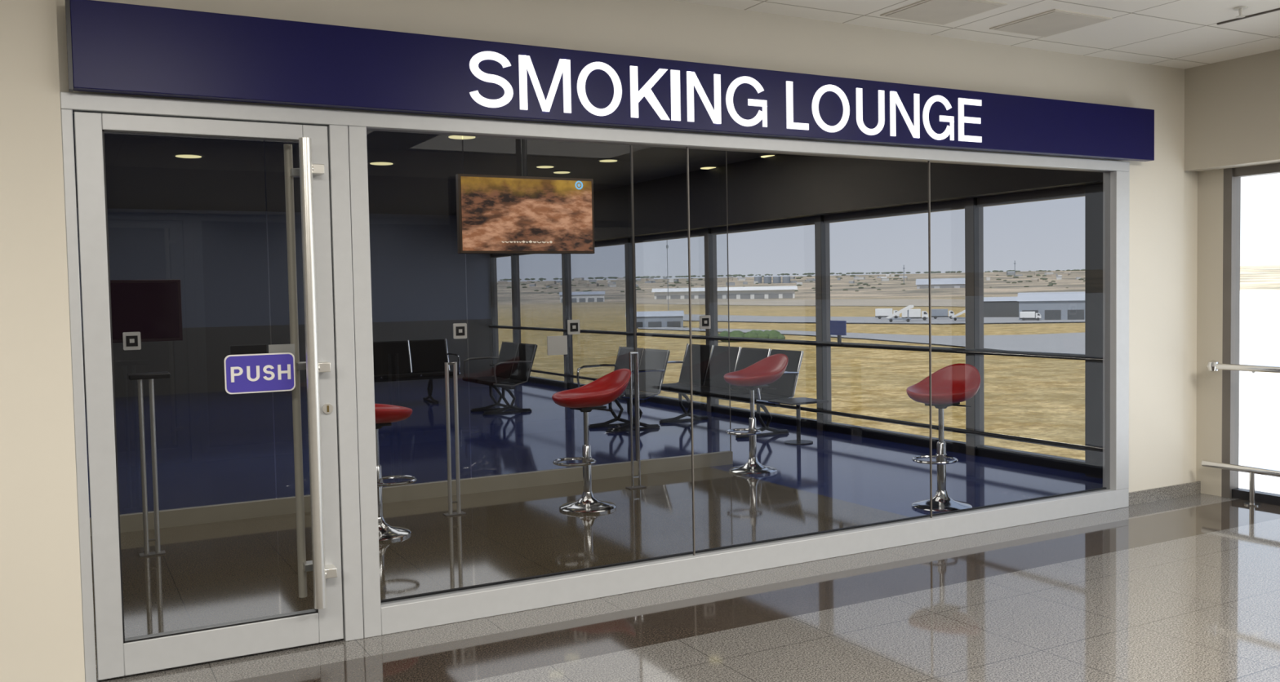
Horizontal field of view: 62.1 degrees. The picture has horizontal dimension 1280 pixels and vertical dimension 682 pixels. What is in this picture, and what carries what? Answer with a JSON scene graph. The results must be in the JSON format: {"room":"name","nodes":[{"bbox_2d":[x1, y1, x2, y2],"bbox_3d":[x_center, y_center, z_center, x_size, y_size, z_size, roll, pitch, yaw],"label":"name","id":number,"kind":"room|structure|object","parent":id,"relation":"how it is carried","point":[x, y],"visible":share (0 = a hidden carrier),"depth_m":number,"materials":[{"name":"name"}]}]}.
{"room":"airport terminal","nodes":[
{"label":"airport terminal","id":0,"kind":"room"},
{"bbox_2d":[0,0,84,681],"bbox_3d":[-4.883,-0.021,2.710,6.045,2.980,0.150,-2,3,-29],"label":"wall","id":1,"kind":"structure","parent":0,"point":[42,629],"depth_m":4.04,"materials":[{"name":"beige paint"}]},
{"bbox_2d":[60,109,96,681],"bbox_3d":[-2.201,0.231,4.172,0.040,2.245,0.105,-2,3,-29],"label":"trim","id":2,"kind":"structure","parent":1,"relation":"attached to","point":[67,126],"depth_m":4.13,"materials":[{"name":"metal"}]},
{"bbox_2d":[76,208,493,399],"bbox_3d":[-5.934,-0.698,18.119,7.250,2.980,0.100,-2,3,-29],"label":"wall","id":3,"kind":"structure","parent":0,"point":[231,268],"depth_m":17.78,"materials":[{"name":"paint"}]},
{"bbox_2d":[110,280,182,342],"bbox_3d":[-3.248,-0.198,6.965,0.455,0.405,0.050,-2,3,-29],"label":"wall display","id":4,"kind":"object","parent":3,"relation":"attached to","point":[153,308],"visible":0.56,"depth_m":6.96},
{"bbox_2d":[72,113,776,215],"bbox_3d":[-2.551,-2.049,11.940,7.350,0.150,13.900,-2,3,-29],"label":"ceiling","id":5,"kind":"structure","parent":0,"point":[142,171],"depth_m":12.11,"materials":[{"name":"paint"}]},
{"bbox_2d":[172,153,204,158],"bbox_3d":[-4.581,-1.877,10.794,0.300,0.014,0.300,-2,3,-29],"label":"recessed light","id":6,"kind":"object","parent":5,"relation":"in","point":[178,155],"visible":1,"depth_m":10.74,"materials":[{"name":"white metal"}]},
{"bbox_2d":[175,155,201,158],"bbox_3d":[-4.581,-1.872,10.794,0.246,0.004,0.246,-2,3,-29],"label":"diffuser","id":7,"kind":"object","parent":6,"relation":"attached to","point":[176,156],"depth_m":10.76,"materials":[{"name":"plastic"}]},
{"bbox_2d":[367,160,395,165],"bbox_3d":[-2.834,-1.949,11.663,0.300,0.014,0.300,-2,3,-29],"label":"recessed light","id":8,"kind":"object","parent":5,"relation":"in","point":[376,162],"visible":1,"depth_m":11.61,"materials":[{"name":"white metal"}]},
{"bbox_2d":[369,162,392,165],"bbox_3d":[-2.834,-1.944,11.663,0.246,0.004,0.246,-2,3,-29],"label":"diffuser","id":9,"kind":"object","parent":8,"relation":"attached to","point":[371,163],"depth_m":11.63,"materials":[{"name":"plastic"}]},
{"bbox_2d":[445,134,478,139],"bbox_3d":[-1.644,-1.888,9.825,0.300,0.014,0.300,-2,3,-29],"label":"recessed light","id":10,"kind":"object","parent":5,"relation":"in","point":[455,137],"visible":0.65,"depth_m":9.82,"materials":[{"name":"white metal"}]},
{"bbox_2d":[448,135,475,139],"bbox_3d":[-1.644,-1.883,9.825,0.246,0.004,0.246,-2,3,-29],"label":"diffuser","id":11,"kind":"object","parent":10,"relation":"attached to","point":[456,137],"depth_m":9.82,"materials":[{"name":"plastic"}]},
{"bbox_2d":[455,139,594,253],"bbox_3d":[-0.884,-1.254,8.188,1.116,1.162,0.127,-2,3,-29],"label":"television","id":12,"kind":"object","parent":5,"relation":"hanging from","point":[524,214],"visible":0.94,"depth_m":8.13,"materials":[{"name":"black"}]},
{"bbox_2d":[534,164,555,168],"bbox_3d":[-1.092,-2.008,12.245,0.240,0.014,0.240,-2,3,-29],"label":"recessed light","id":13,"kind":"object","parent":5,"relation":"in","point":[538,166],"visible":1,"depth_m":12.19,"materials":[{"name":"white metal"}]},
{"bbox_2d":[537,165,553,168],"bbox_3d":[-1.092,-2.003,12.245,0.197,0.004,0.197,-2,3,-29],"label":"diffuser","id":14,"kind":"object","parent":13,"relation":"attached to","point":[538,166],"depth_m":12.20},
{"bbox_2d":[551,170,571,173],"bbox_3d":[-0.944,-2.037,12.833,0.240,0.014,0.240,-2,3,-29],"label":"recessed light","id":15,"kind":"object","parent":5,"relation":"in","point":[555,171],"visible":1,"depth_m":12.79,"materials":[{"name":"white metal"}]},
{"bbox_2d":[553,171,569,173],"bbox_3d":[-0.943,-2.032,12.833,0.197,0.004,0.197,-2,3,-29],"label":"diffuser","id":16,"kind":"object","parent":15,"relation":"attached to","point":[555,172],"depth_m":12.80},
{"bbox_2d":[597,158,618,162],"bbox_3d":[-0.350,-2.001,11.791,0.240,0.014,0.240,-2,3,-29],"label":"recessed light","id":17,"kind":"object","parent":5,"relation":"in","point":[606,160],"visible":1,"depth_m":11.73,"materials":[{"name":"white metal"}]},
{"bbox_2d":[599,160,617,162],"bbox_3d":[-0.350,-1.996,11.792,0.197,0.004,0.197,-2,3,-29],"label":"diffuser","id":18,"kind":"object","parent":17,"relation":"attached to","point":[602,161],"depth_m":11.78,"materials":[{"name":"plastic"}]},
{"bbox_2d":[698,166,717,169],"bbox_3d":[0.818,-2.062,12.657,0.240,0.014,0.240,-2,3,-29],"label":"recessed light","id":19,"kind":"object","parent":5,"relation":"in","point":[700,167],"visible":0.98,"depth_m":12.59,"materials":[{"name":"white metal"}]},
{"bbox_2d":[700,167,715,169],"bbox_3d":[0.818,-2.057,12.658,0.197,0.004,0.197,-2,3,-29],"label":"diffuser","id":20,"kind":"object","parent":19,"relation":"attached to","point":[704,168],"depth_m":12.65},
{"bbox_2d":[758,154,775,157],"bbox_3d":[1.423,-2.029,11.666,0.240,0.014,0.240,-2,3,-29],"label":"recessed light","id":21,"kind":"object","parent":5,"relation":"in","point":[763,155],"visible":0.7,"depth_m":11.60,"materials":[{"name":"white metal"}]},
{"bbox_2d":[760,155,774,157],"bbox_3d":[1.423,-2.023,11.666,0.197,0.004,0.197,-2,3,-29],"label":"diffuser","id":22,"kind":"object","parent":21,"relation":"attached to","point":[762,156],"depth_m":11.61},
{"bbox_2d":[56,0,1197,492],"bbox_3d":[0.867,-0.272,5.889,7.105,2.980,0.100,-2,3,-29],"label":"wall","id":23,"kind":"structure","parent":0,"point":[664,29],"depth_m":6.31,"materials":[{"name":"beige paint"}]},
{"bbox_2d":[73,111,343,680],"bbox_3d":[-1.751,0.209,4.400,0.960,2.227,0.254,-2,3,-29],"label":"door","id":24,"kind":"structure","parent":23,"relation":"in","point":[117,655],"depth_m":4.42,"materials":[{"name":"metal"}]},
{"bbox_2d":[122,332,141,350],"bbox_3d":[-3.297,0.000,6.903,0.104,0.116,0.019,-2,3,-29],"label":"switch plate","id":25,"kind":"object","parent":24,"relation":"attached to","point":[131,340],"visible":1,"depth_m":6.90,"materials":[{"name":"white plastic"}]},
{"bbox_2d":[230,344,266,355],"bbox_3d":[-1.646,0.052,4.475,0.144,0.067,0.006,-2,3,-29],"label":"card","id":26,"kind":"object","parent":24,"relation":"attached to","point":[245,349],"visible":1,"depth_m":4.47,"materials":[{"name":"black"}]},
{"bbox_2d":[224,352,295,394],"bbox_3d":[-1.600,0.136,4.484,0.283,0.164,0.008,-2,3,-29],"label":"sign","id":27,"kind":"object","parent":24,"relation":"attached to","point":[263,372],"visible":1,"depth_m":4.48,"materials":[{"name":"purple plastic"}]},
{"bbox_2d":[268,344,295,360],"bbox_3d":[-1.528,0.050,4.540,0.107,0.071,0.006,-2,3,-29],"label":"card","id":28,"kind":"object","parent":24,"relation":"attached to","point":[275,348],"visible":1,"depth_m":4.54,"materials":[{"name":"paper"}]},
{"bbox_2d":[327,124,364,641],"bbox_3d":[-1.299,0.191,4.667,0.080,2.245,0.105,-2,3,-29],"label":"trim","id":29,"kind":"structure","parent":23,"relation":"attached to","point":[338,135],"depth_m":4.62,"materials":[{"name":"metal"}]},
{"bbox_2d":[347,125,382,638],"bbox_3d":[-1.228,0.188,4.706,0.078,2.245,0.105,-2,3,-29],"label":"trim","id":30,"kind":"structure","parent":23,"relation":"attached to","point":[357,145],"depth_m":4.66,"materials":[{"name":"metal"}]},
{"bbox_2d":[59,92,1129,172],"bbox_3d":[0.491,-1.041,5.607,6.235,0.065,0.105,-2,3,-29],"label":"trim","id":31,"kind":"structure","parent":23,"relation":"attached to","point":[77,102],"depth_m":5.04,"materials":[{"name":"metal"}]},
{"bbox_2d":[65,0,1154,161],"bbox_3d":[0.601,-1.247,5.579,6.355,0.345,0.124,-2,3,-29],"label":"signboard","id":32,"kind":"object","parent":23,"relation":"attached to","point":[113,47],"visible":1,"depth_m":4.92},
{"bbox_2d":[380,146,1129,635],"bbox_3d":[1.026,0.090,5.940,5.065,2.245,0.105,-2,3,-29],"label":"window","id":33,"kind":"structure","parent":23,"relation":"in","point":[417,611],"depth_m":6.04,"materials":[{"name":"metal"}]},
{"bbox_2d":[567,320,580,334],"bbox_3d":[-0.528,-0.111,8.478,0.104,0.116,0.019,-2,3,-29],"label":"switch plate","id":34,"kind":"object","parent":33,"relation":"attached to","point":[573,326],"visible":1,"depth_m":8.47,"materials":[{"name":"white plastic"}]},
{"bbox_2d":[1128,481,1200,505],"bbox_3d":[3.654,1.057,7.401,0.870,0.085,0.015,-2,3,-29],"label":"baseboard","id":35,"kind":"structure","parent":23,"relation":"attached to","point":[1190,488],"depth_m":7.38,"materials":[{"name":"stone"}]},
{"bbox_2d":[84,376,1279,681],"bbox_3d":[-3.125,1.294,7.004,13.150,0.100,22.200,-2,3,-29],"label":"floor","id":36,"kind":"structure","parent":0,"point":[1186,588],"depth_m":5.88,"materials":[{"name":"stone"}]},
{"bbox_2d":[127,372,170,557],"bbox_3d":[-2.892,0.730,6.312,0.220,1.080,0.160,-2,3,-29],"label":"stand","id":37,"kind":"object","parent":36,"relation":"on","point":[150,376],"visible":1,"depth_m":6.29,"materials":[{"name":"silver metal"}]},
{"bbox_2d":[127,372,170,380],"bbox_3d":[-2.902,0.205,6.288,0.220,0.030,0.160,-2,3,-29],"label":"tray","id":38,"kind":"object","parent":37,"relation":"on","point":[139,376],"depth_m":6.23,"materials":[{"name":"metal"}]},
{"bbox_2d":[374,404,417,542],"bbox_3d":[-1.701,0.750,6.672,0.597,0.963,0.461,-2,3,-26],"label":"bar stool","id":39,"kind":"object","parent":36,"relation":"on","point":[385,415],"visible":0.44,"depth_m":6.66,"materials":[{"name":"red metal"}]},
{"bbox_2d":[89,450,733,536],"bbox_3d":[-1.488,1.113,8.011,5.200,0.110,0.060,-2,3,-29],"label":"wall","id":40,"kind":"structure","parent":36,"relation":"on","point":[130,522],"depth_m":7.98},
{"bbox_2d":[630,145,637,461],"bbox_3d":[-1.917,-0.358,7.724,4.276,2.870,0.020,-2,3,-29],"label":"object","id":41,"kind":"structure","parent":40,"relation":"in","point":[631,146],"depth_m":8.74,"materials":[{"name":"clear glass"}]},
{"bbox_2d":[453,323,466,338],"bbox_3d":[-1.357,-0.075,8.024,0.104,0.116,0.019,-2,3,-29],"label":"switch plate","id":42,"kind":"object","parent":41,"relation":"attached to","point":[460,330],"visible":1,"depth_m":8.02,"materials":[{"name":"white plastic"}]},
{"bbox_2d":[546,335,567,355],"bbox_3d":[-0.655,0.035,8.422,0.170,0.150,0.008,-2,3,-29],"label":"paper notice","id":43,"kind":"object","parent":41,"relation":"attached to","point":[556,345],"visible":1,"depth_m":8.42,"materials":[{"name":"white paper"}]},
{"bbox_2d":[725,151,731,451],"bbox_3d":[0.361,-0.457,8.972,0.922,2.870,0.010,-2,3,-29],"label":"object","id":44,"kind":"structure","parent":40,"relation":"in","point":[726,151],"depth_m":9.19,"materials":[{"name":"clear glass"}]},
{"bbox_2d":[699,315,711,328],"bbox_3d":[0.556,-0.161,9.072,0.104,0.116,0.019,-2,3,-29],"label":"switch plate","id":45,"kind":"object","parent":44,"relation":"attached to","point":[704,321],"visible":1,"depth_m":9.06,"materials":[{"name":"white plastic"}]},
{"bbox_2d":[373,338,460,404],"bbox_3d":[-3.442,0.448,14.962,1.706,0.883,0.660,-2,3,-29],"label":"seat","id":46,"kind":"object","parent":36,"relation":"on","point":[390,358],"visible":0.48,"depth_m":15.19,"materials":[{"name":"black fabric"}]},
{"bbox_2d":[443,362,466,516],"bbox_3d":[-1.285,0.670,7.298,0.140,1.050,0.080,-2,3,-29],"label":"stand","id":47,"kind":"object","parent":36,"relation":"on","point":[457,502],"visible":1,"depth_m":7.29,"materials":[{"name":"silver metal"}]},
{"bbox_2d":[462,341,537,415],"bbox_3d":[-1.807,0.472,13.749,0.660,0.883,1.146,-2,3,-29],"label":"seat","id":48,"kind":"object","parent":36,"relation":"on","point":[515,361],"visible":1,"depth_m":13.67,"materials":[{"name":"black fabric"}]},
{"bbox_2d":[551,368,631,514],"bbox_3d":[-0.333,0.689,7.450,0.597,0.963,0.461,-3,3,-32],"label":"bar stool","id":49,"kind":"object","parent":36,"relation":"on","point":[606,389],"visible":1,"depth_m":7.40,"materials":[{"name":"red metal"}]},
{"bbox_2d":[576,346,670,432],"bbox_3d":[-0.189,0.528,11.843,0.660,0.883,1.146,-2,3,-29],"label":"seat","id":50,"kind":"object","parent":36,"relation":"on","point":[652,363],"visible":0.58,"depth_m":11.72,"materials":[{"name":"grey"}]},
{"bbox_2d":[625,351,646,489],"bbox_3d":[-0.040,0.608,8.170,0.140,1.050,0.080,-2,3,-29],"label":"stand","id":51,"kind":"object","parent":36,"relation":"on","point":[639,486],"visible":1,"depth_m":8.16,"materials":[{"name":"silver metal"}]},
{"bbox_2d":[659,343,803,438],"bbox_3d":[0.886,0.515,11.691,0.660,0.883,2.266,-2,3,-29],"label":"seat","id":52,"kind":"object","parent":36,"relation":"on","point":[710,363],"visible":0.83,"depth_m":11.74,"materials":[{"name":"black fabric"}]},
{"bbox_2d":[724,354,788,475],"bbox_3d":[0.972,0.601,8.857,0.597,0.963,0.461,-3,3,-35],"label":"bar stool","id":53,"kind":"object","parent":36,"relation":"on","point":[767,371],"visible":1,"depth_m":8.81,"materials":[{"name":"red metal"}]},
{"bbox_2d":[768,397,828,444],"bbox_3d":[1.556,0.790,10.448,0.440,0.420,0.400,-2,3,-29],"label":"side table","id":54,"kind":"object","parent":36,"relation":"on","point":[797,402],"visible":1,"depth_m":10.43,"materials":[{"name":"metal"}]},
{"bbox_2d":[906,364,980,513],"bbox_3d":[2.083,0.652,7.273,0.461,0.963,0.597,1,4,44],"label":"bar stool","id":55,"kind":"object","parent":36,"relation":"on","point":[953,384],"visible":0.97,"depth_m":7.22,"materials":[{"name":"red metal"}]},
{"bbox_2d":[593,49,1279,241],"bbox_3d":[2.530,-1.631,10.008,0.330,0.700,22.200,-2,3,-29],"label":"wall","id":56,"kind":"structure","parent":0,"point":[778,187],"depth_m":10.05,"materials":[{"name":"paint"}]},
{"bbox_2d":[488,253,511,376],"bbox_3d":[-2.482,-0.477,19.338,0.164,2.300,1.100,-2,3,-29],"label":"window","id":57,"kind":"structure","parent":56,"relation":"in","point":[493,272],"depth_m":19.77,"materials":[{"name":"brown metal"}]},
{"bbox_2d":[511,253,564,387],"bbox_3d":[-1.713,-0.428,17.939,0.164,2.300,2.205,-2,3,-29],"label":"window","id":58,"kind":"structure","parent":56,"relation":"in","point":[516,327],"depth_m":18.78,"materials":[{"name":"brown metal"}]},
{"bbox_2d":[561,238,625,389],"bbox_3d":[-0.678,-0.362,16.055,0.164,2.300,2.205,-2,3,-29],"label":"window","id":59,"kind":"structure","parent":56,"relation":"in","point":[568,375],"depth_m":16.92,"materials":[{"name":"brown metal"}]},
{"bbox_2d":[624,229,706,411],"bbox_3d":[0.347,-0.297,14.189,0.164,2.300,2.165,-2,3,-29],"label":"window","id":60,"kind":"structure","parent":56,"relation":"in","point":[700,406],"depth_m":14.61,"materials":[{"name":"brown metal"}]},
{"bbox_2d":[703,216,817,429],"bbox_3d":[1.384,-0.231,12.301,0.164,2.300,2.255,-2,3,-29],"label":"window","id":61,"kind":"structure","parent":56,"relation":"in","point":[712,338],"depth_m":12.80,"materials":[{"name":"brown metal"}]},
{"bbox_2d":[814,199,967,453],"bbox_3d":[2.426,-0.165,10.405,0.164,2.300,2.185,-2,3,-29],"label":"window","id":62,"kind":"structure","parent":56,"relation":"in","point":[824,344],"depth_m":11.00,"materials":[{"name":"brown metal"}]},
{"bbox_2d":[830,320,846,345],"bbox_3d":[2.042,-0.085,10.919,0.030,0.248,0.245,-2,3,-29],"label":"sign","id":63,"kind":"object","parent":62,"relation":"attached to","point":[838,328],"visible":1,"depth_m":10.91,"materials":[{"name":"metal"}]},
{"bbox_2d":[964,185,1084,473],"bbox_3d":[3.434,-0.101,8.569,0.164,2.300,2.115,-2,3,-29],"label":"window","id":64,"kind":"structure","parent":56,"relation":"in","point":[974,211],"depth_m":9.36,"materials":[{"name":"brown metal"}]},
{"bbox_2d":[1084,182,1102,479],"bbox_3d":[3.744,-0.081,7.990,0.180,2.300,0.800,-2,3,-29],"label":"window frame","id":65,"kind":"structure","parent":56,"relation":"attached to","point":[1094,191],"depth_m":8.23,"materials":[{"name":"metal"}]},
{"bbox_2d":[1195,168,1223,497],"bbox_3d":[4.032,-0.065,7.538,0.110,2.300,0.270,-2,3,-29],"label":"trim","id":66,"kind":"structure","parent":56,"relation":"attached to","point":[1210,183],"depth_m":7.48,"materials":[{"name":"beige paint"}]},
{"bbox_2d":[1201,163,1279,506],"bbox_3d":[5.822,0.056,4.114,0.250,2.300,7.600,-2,3,-29],"label":"window","id":67,"kind":"structure","parent":56,"relation":"in","point":[1232,176],"depth_m":7.35,"materials":[{"name":"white metal"}]},
{"bbox_2d":[672,0,1279,69],"bbox_3d":[0.230,-1.595,0.755,13.250,0.150,8.200,-2,3,-29],"label":"ceiling","id":68,"kind":"structure","parent":0,"point":[1184,34],"depth_m":6.04,"materials":[{"name":"paint"}]},
{"bbox_2d":[880,0,1007,25],"bbox_3d":[1.615,-1.764,5.671,0.460,0.009,0.460,-2,3,-29],"label":"ceiling panel","id":69,"kind":"object","parent":68,"relation":"attached to","point":[942,12],"visible":1,"depth_m":5.66,"materials":[{"name":"beige paint"}]},
{"bbox_2d":[989,8,1111,37],"bbox_3d":[2.317,-1.792,6.015,0.460,0.009,0.460,-2,3,-29],"label":"ceiling vent","id":70,"kind":"object","parent":68,"relation":"attached to","point":[1055,21],"visible":1,"depth_m":5.98,"materials":[{"name":"beige paint"}]},
{"bbox_2d":[1233,6,1248,17],"bbox_3d":[3.248,-1.777,5.753,0.070,0.050,0.070,-2,3,-29],"label":"sprinkler","id":71,"kind":"object","parent":68,"relation":"attached to","point":[1239,9],"visible":1,"depth_m":5.75,"materials":[{"name":"metal"}]},
{"bbox_2d":[1217,8,1279,25],"bbox_3d":[3.933,-1.775,4.953,0.015,0.008,2.600,-2,3,-29],"label":"trim","id":72,"kind":"structure","parent":68,"relation":"attached to","point":[1278,9],"depth_m":5.92,"materials":[{"name":"brown metal"}]},
{"label":"outside","id":73,"kind":"structure","parent":0,"visible":0},
{"bbox_2d":[683,314,1084,324],"bbox_3d":[23.871,-4.364,193.960,42.696,0.001,132.946,-2,3,-29],"label":"apron","id":74,"kind":"object","parent":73,"point":[694,317],"visible":0.53,"depth_m":165.44,"materials":[{"name":"concrete"}]},
{"bbox_2d":[875,308,899,319],"bbox_3d":[39.182,-4.324,168.534,3.691,1.624,1.107,0,3,13],"label":"truck","id":75,"kind":"object","parent":74,"relation":"on","point":[879,313],"visible":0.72,"depth_m":168.17,"materials":[{"name":"metal"}]},
{"bbox_2d":[885,305,913,322],"bbox_3d":[37.053,-3.909,151.897,3.961,2.377,1.030,0,3,14],"label":"stairs","id":76,"kind":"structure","parent":74,"relation":"on","point":[909,307],"depth_m":151.48,"materials":[{"name":"metal"}]},
{"bbox_2d":[902,309,928,320],"bbox_3d":[40.878,-3.907,158.102,3.793,1.669,1.138,0,3,15],"label":"truck","id":77,"kind":"object","parent":74,"relation":"on","point":[913,313],"visible":0.77,"depth_m":157.63,"materials":[{"name":"metal"}]},
{"bbox_2d":[931,309,954,319],"bbox_3d":[46.464,-4.158,163.238,3.405,1.498,1.022,0,3,16],"label":"truck","id":78,"kind":"object","parent":74,"relation":"on","point":[935,313],"visible":0.84,"depth_m":162.87,"materials":[{"name":"metal"}]},
{"bbox_2d":[951,309,965,320],"bbox_3d":[46.565,-3.943,153.738,3.207,1.924,0.834,0,3,17],"label":"stairs","id":79,"kind":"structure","parent":74,"relation":"on","point":[963,311],"depth_m":153.55,"materials":[{"name":"metal"}]},
{"bbox_2d":[1019,311,1040,320],"bbox_3d":[54.441,-3.496,148.327,2.785,1.225,0.836,0,3,20],"label":"truck","id":80,"kind":"object","parent":74,"relation":"on","point":[1023,315],"visible":1,"depth_m":148.04,"materials":[{"name":"metal"}]},
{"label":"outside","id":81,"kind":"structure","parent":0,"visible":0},
{"bbox_2d":[497,265,1279,460],"bbox_3d":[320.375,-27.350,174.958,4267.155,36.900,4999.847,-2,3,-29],"label":"ground","id":82,"kind":"structure","parent":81,"point":[1043,399],"depth_m":89.32,"materials":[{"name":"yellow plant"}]},
{"bbox_2d":[497,280,507,284],"bbox_3d":[-244.029,-103.453,1890.660,15.545,6.700,9.566,-2,3,-23],"label":"building","id":83,"kind":"structure","parent":82,"relation":"on","point":[500,282],"depth_m":1886.89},
{"bbox_2d":[529,283,536,286],"bbox_3d":[-152.917,-79.731,1516.877,8.180,5.247,5.034,0,3,20],"label":"building","id":84,"kind":"structure","parent":82,"relation":"on","point":[531,284],"depth_m":1515.05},
{"bbox_2d":[546,280,556,284],"bbox_3d":[-143.920,-94.275,1725.076,14.877,6.760,9.155,0,3,20],"label":"building","id":85,"kind":"structure","parent":82,"relation":"on","point":[548,282],"depth_m":1721.39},
{"bbox_2d":[549,284,558,287],"bbox_3d":[-114.384,-73.614,1418.395,11.186,4.693,6.884,-2,3,-16],"label":"building","id":86,"kind":"structure","parent":82,"relation":"on","point":[550,285],"depth_m":1415.29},
{"bbox_2d":[559,291,604,302],"bbox_3d":[-35.802,-27.093,659.077,28.301,6.963,14.695,-1,3,-3],"label":"building","id":87,"kind":"structure","parent":82,"relation":"on","point":[586,296],"depth_m":652.57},
{"bbox_2d":[577,280,586,284],"bbox_3d":[-98.320,-100.442,1809.724,14.711,6.408,9.053,-1,3,-5],"label":"building","id":88,"kind":"structure","parent":82,"relation":"on","point":[580,282],"depth_m":1805.76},
{"bbox_2d":[588,283,599,286],"bbox_3d":[-61.278,-74.145,1412.805,12.065,4.637,7.425,0,3,25],"label":"building","id":89,"kind":"structure","parent":82,"relation":"on","point":[593,284],"depth_m":1410.11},
{"bbox_2d":[609,284,616,287],"bbox_3d":[-33.999,-69.278,1335.517,8.613,4.062,5.300,-1,3,-1],"label":"building","id":90,"kind":"structure","parent":82,"relation":"on","point":[611,285],"depth_m":1333.11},
{"bbox_2d":[640,278,647,281],"bbox_3d":[7.746,-116.222,2022.098,11.315,6.139,6.963,0,3,21],"label":"building","id":91,"kind":"structure","parent":82,"relation":"on","point":[642,279],"depth_m":2019.15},
{"bbox_2d":[625,311,684,328],"bbox_3d":[2.128,-2.850,152.500,8.304,2.848,5.110,-1,3,1],"label":"building","id":92,"kind":"structure","parent":82,"relation":"on","point":[655,318],"depth_m":150.12,"materials":[{"name":"metal"}]},
{"bbox_2d":[666,240,668,311],"bbox_3d":[7.638,-19.207,294.310,0.615,21.518,0.184,-2,3,-29],"label":"mast","id":93,"kind":"object","parent":82,"relation":"on","point":[667,245],"visible":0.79,"depth_m":294.21,"materials":[{"name":"metal"}]},
{"bbox_2d":[651,285,797,299],"bbox_3d":[52.882,-29.721,667.970,90.584,8.104,13.936,-1,3,5],"label":"building","id":94,"kind":"structure","parent":82,"relation":"on","point":[752,292],"depth_m":662.68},
{"bbox_2d":[725,282,734,285],"bbox_3d":[107.400,-67.531,1263.438,10.067,4.607,6.195,-1,3,-8],"label":"building","id":95,"kind":"structure","parent":82,"relation":"on","point":[730,283],"depth_m":1260.63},
{"bbox_2d":[737,278,745,280],"bbox_3d":[171.644,-104.347,1801.759,12.075,4.919,7.431,-2,3,-11],"label":"building","id":96,"kind":"structure","parent":82,"relation":"on","point":[738,279],"depth_m":1798.72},
{"bbox_2d":[717,329,785,342],"bbox_3d":[10.355,-0.497,105.133,7.257,1.118,5.953,-2,3,-29],"label":"hedge","id":97,"kind":"object","parent":82,"relation":"on","point":[775,335],"visible":0.52,"depth_m":104.27,"materials":[{"name":"plant"}]},
{"bbox_2d":[754,275,761,283],"bbox_3d":[157.096,-81.316,1415.167,10.331,13.069,10.331,-2,3,-29],"label":"silo","id":98,"kind":"object","parent":82,"relation":"on","point":[757,277],"visible":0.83,"depth_m":1410.80,"materials":[{"name":"metal"}]},
{"bbox_2d":[763,275,771,283],"bbox_3d":[167.621,-80.366,1398.320,10.208,12.937,10.208,-2,3,-29],"label":"silo","id":99,"kind":"object","parent":82,"relation":"on","point":[766,279],"visible":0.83,"depth_m":1394.36,"materials":[{"name":"metal"}]},
{"bbox_2d":[773,275,781,283],"bbox_3d":[177.166,-79.028,1376.171,10.046,12.764,10.046,-2,3,-29],"label":"silo","id":100,"kind":"object","parent":82,"relation":"on","point":[776,279],"visible":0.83,"depth_m":1372.08,"materials":[{"name":"metal"}]},
{"bbox_2d":[782,275,790,283],"bbox_3d":[187.111,-78.103,1359.788,9.927,12.636,9.927,-2,3,-29],"label":"silo","id":101,"kind":"object","parent":82,"relation":"on","point":[786,279],"visible":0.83,"depth_m":1355.76,"materials":[{"name":"metal"}]},
{"bbox_2d":[497,269,1084,293],"bbox_3d":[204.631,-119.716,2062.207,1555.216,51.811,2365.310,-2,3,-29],"label":"trees","id":102,"kind":"object","parent":82,"relation":"on","point":[938,272],"visible":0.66,"depth_m":2327.45,"materials":[{"name":"plant"}]},
{"bbox_2d":[880,278,888,281],"bbox_3d":[315.134,-78.645,1368.018,9.245,4.029,5.689,-1,3,-1],"label":"building","id":103,"kind":"structure","parent":82,"relation":"on","point":[882,279],"depth_m":1365.39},
{"bbox_2d":[915,278,964,288],"bbox_3d":[253.184,-47.343,877.415,49.317,8.629,25.607,0,3,16],"label":"building","id":104,"kind":"structure","parent":82,"relation":"on","point":[939,283],"depth_m":870.23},
{"bbox_2d":[983,297,1018,317],"bbox_3d":[57.310,-5.222,171.903,8.938,3.778,4.641,0,3,18],"label":"building","id":105,"kind":"structure","parent":82,"relation":"on","point":[993,307],"depth_m":169.69,"materials":[{"name":"metal"}]},
{"bbox_2d":[1006,271,1014,275],"bbox_3d":[596.603,-108.941,1710.861,12.165,6.368,7.486,-1,3,1],"label":"building","id":106,"kind":"structure","parent":82,"relation":"on","point":[1007,273],"depth_m":1707.58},
{"bbox_2d":[1030,278,1039,281],"bbox_3d":[397.787,-61.151,1071.784,7.247,3.422,4.459,1,4,43],"label":"building","id":107,"kind":"structure","parent":82,"relation":"on","point":[1037,279],"depth_m":1070.14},
{"bbox_2d":[1017,291,1084,319],"bbox_3d":[60.243,-4.707,151.045,12.389,4.522,6.433,0,3,22],"label":"building","id":108,"kind":"structure","parent":82,"relation":"on","point":[1051,305],"depth_m":149.10,"materials":[{"name":"metal"}]},
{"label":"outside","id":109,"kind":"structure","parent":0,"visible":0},
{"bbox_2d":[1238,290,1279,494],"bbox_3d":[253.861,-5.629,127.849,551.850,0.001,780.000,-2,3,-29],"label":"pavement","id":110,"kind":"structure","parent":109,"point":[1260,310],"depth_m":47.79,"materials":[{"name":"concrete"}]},
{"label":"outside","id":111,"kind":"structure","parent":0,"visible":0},
{"bbox_2d":[637,327,1084,354],"bbox_3d":[23.733,-0.837,116.842,36.834,0.001,92.304,-2,3,-29],"label":"road","id":112,"kind":"structure","parent":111,"point":[1065,343],"depth_m":97.83,"materials":[{"name":"asphalt"}]},
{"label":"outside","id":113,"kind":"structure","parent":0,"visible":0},
{"bbox_2d":[635,298,965,306],"bbox_3d":[39.882,-18.405,483.966,184.476,1.354,541.428,-2,3,-29],"label":"field","id":114,"kind":"structure","parent":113,"point":[951,303],"depth_m":412.78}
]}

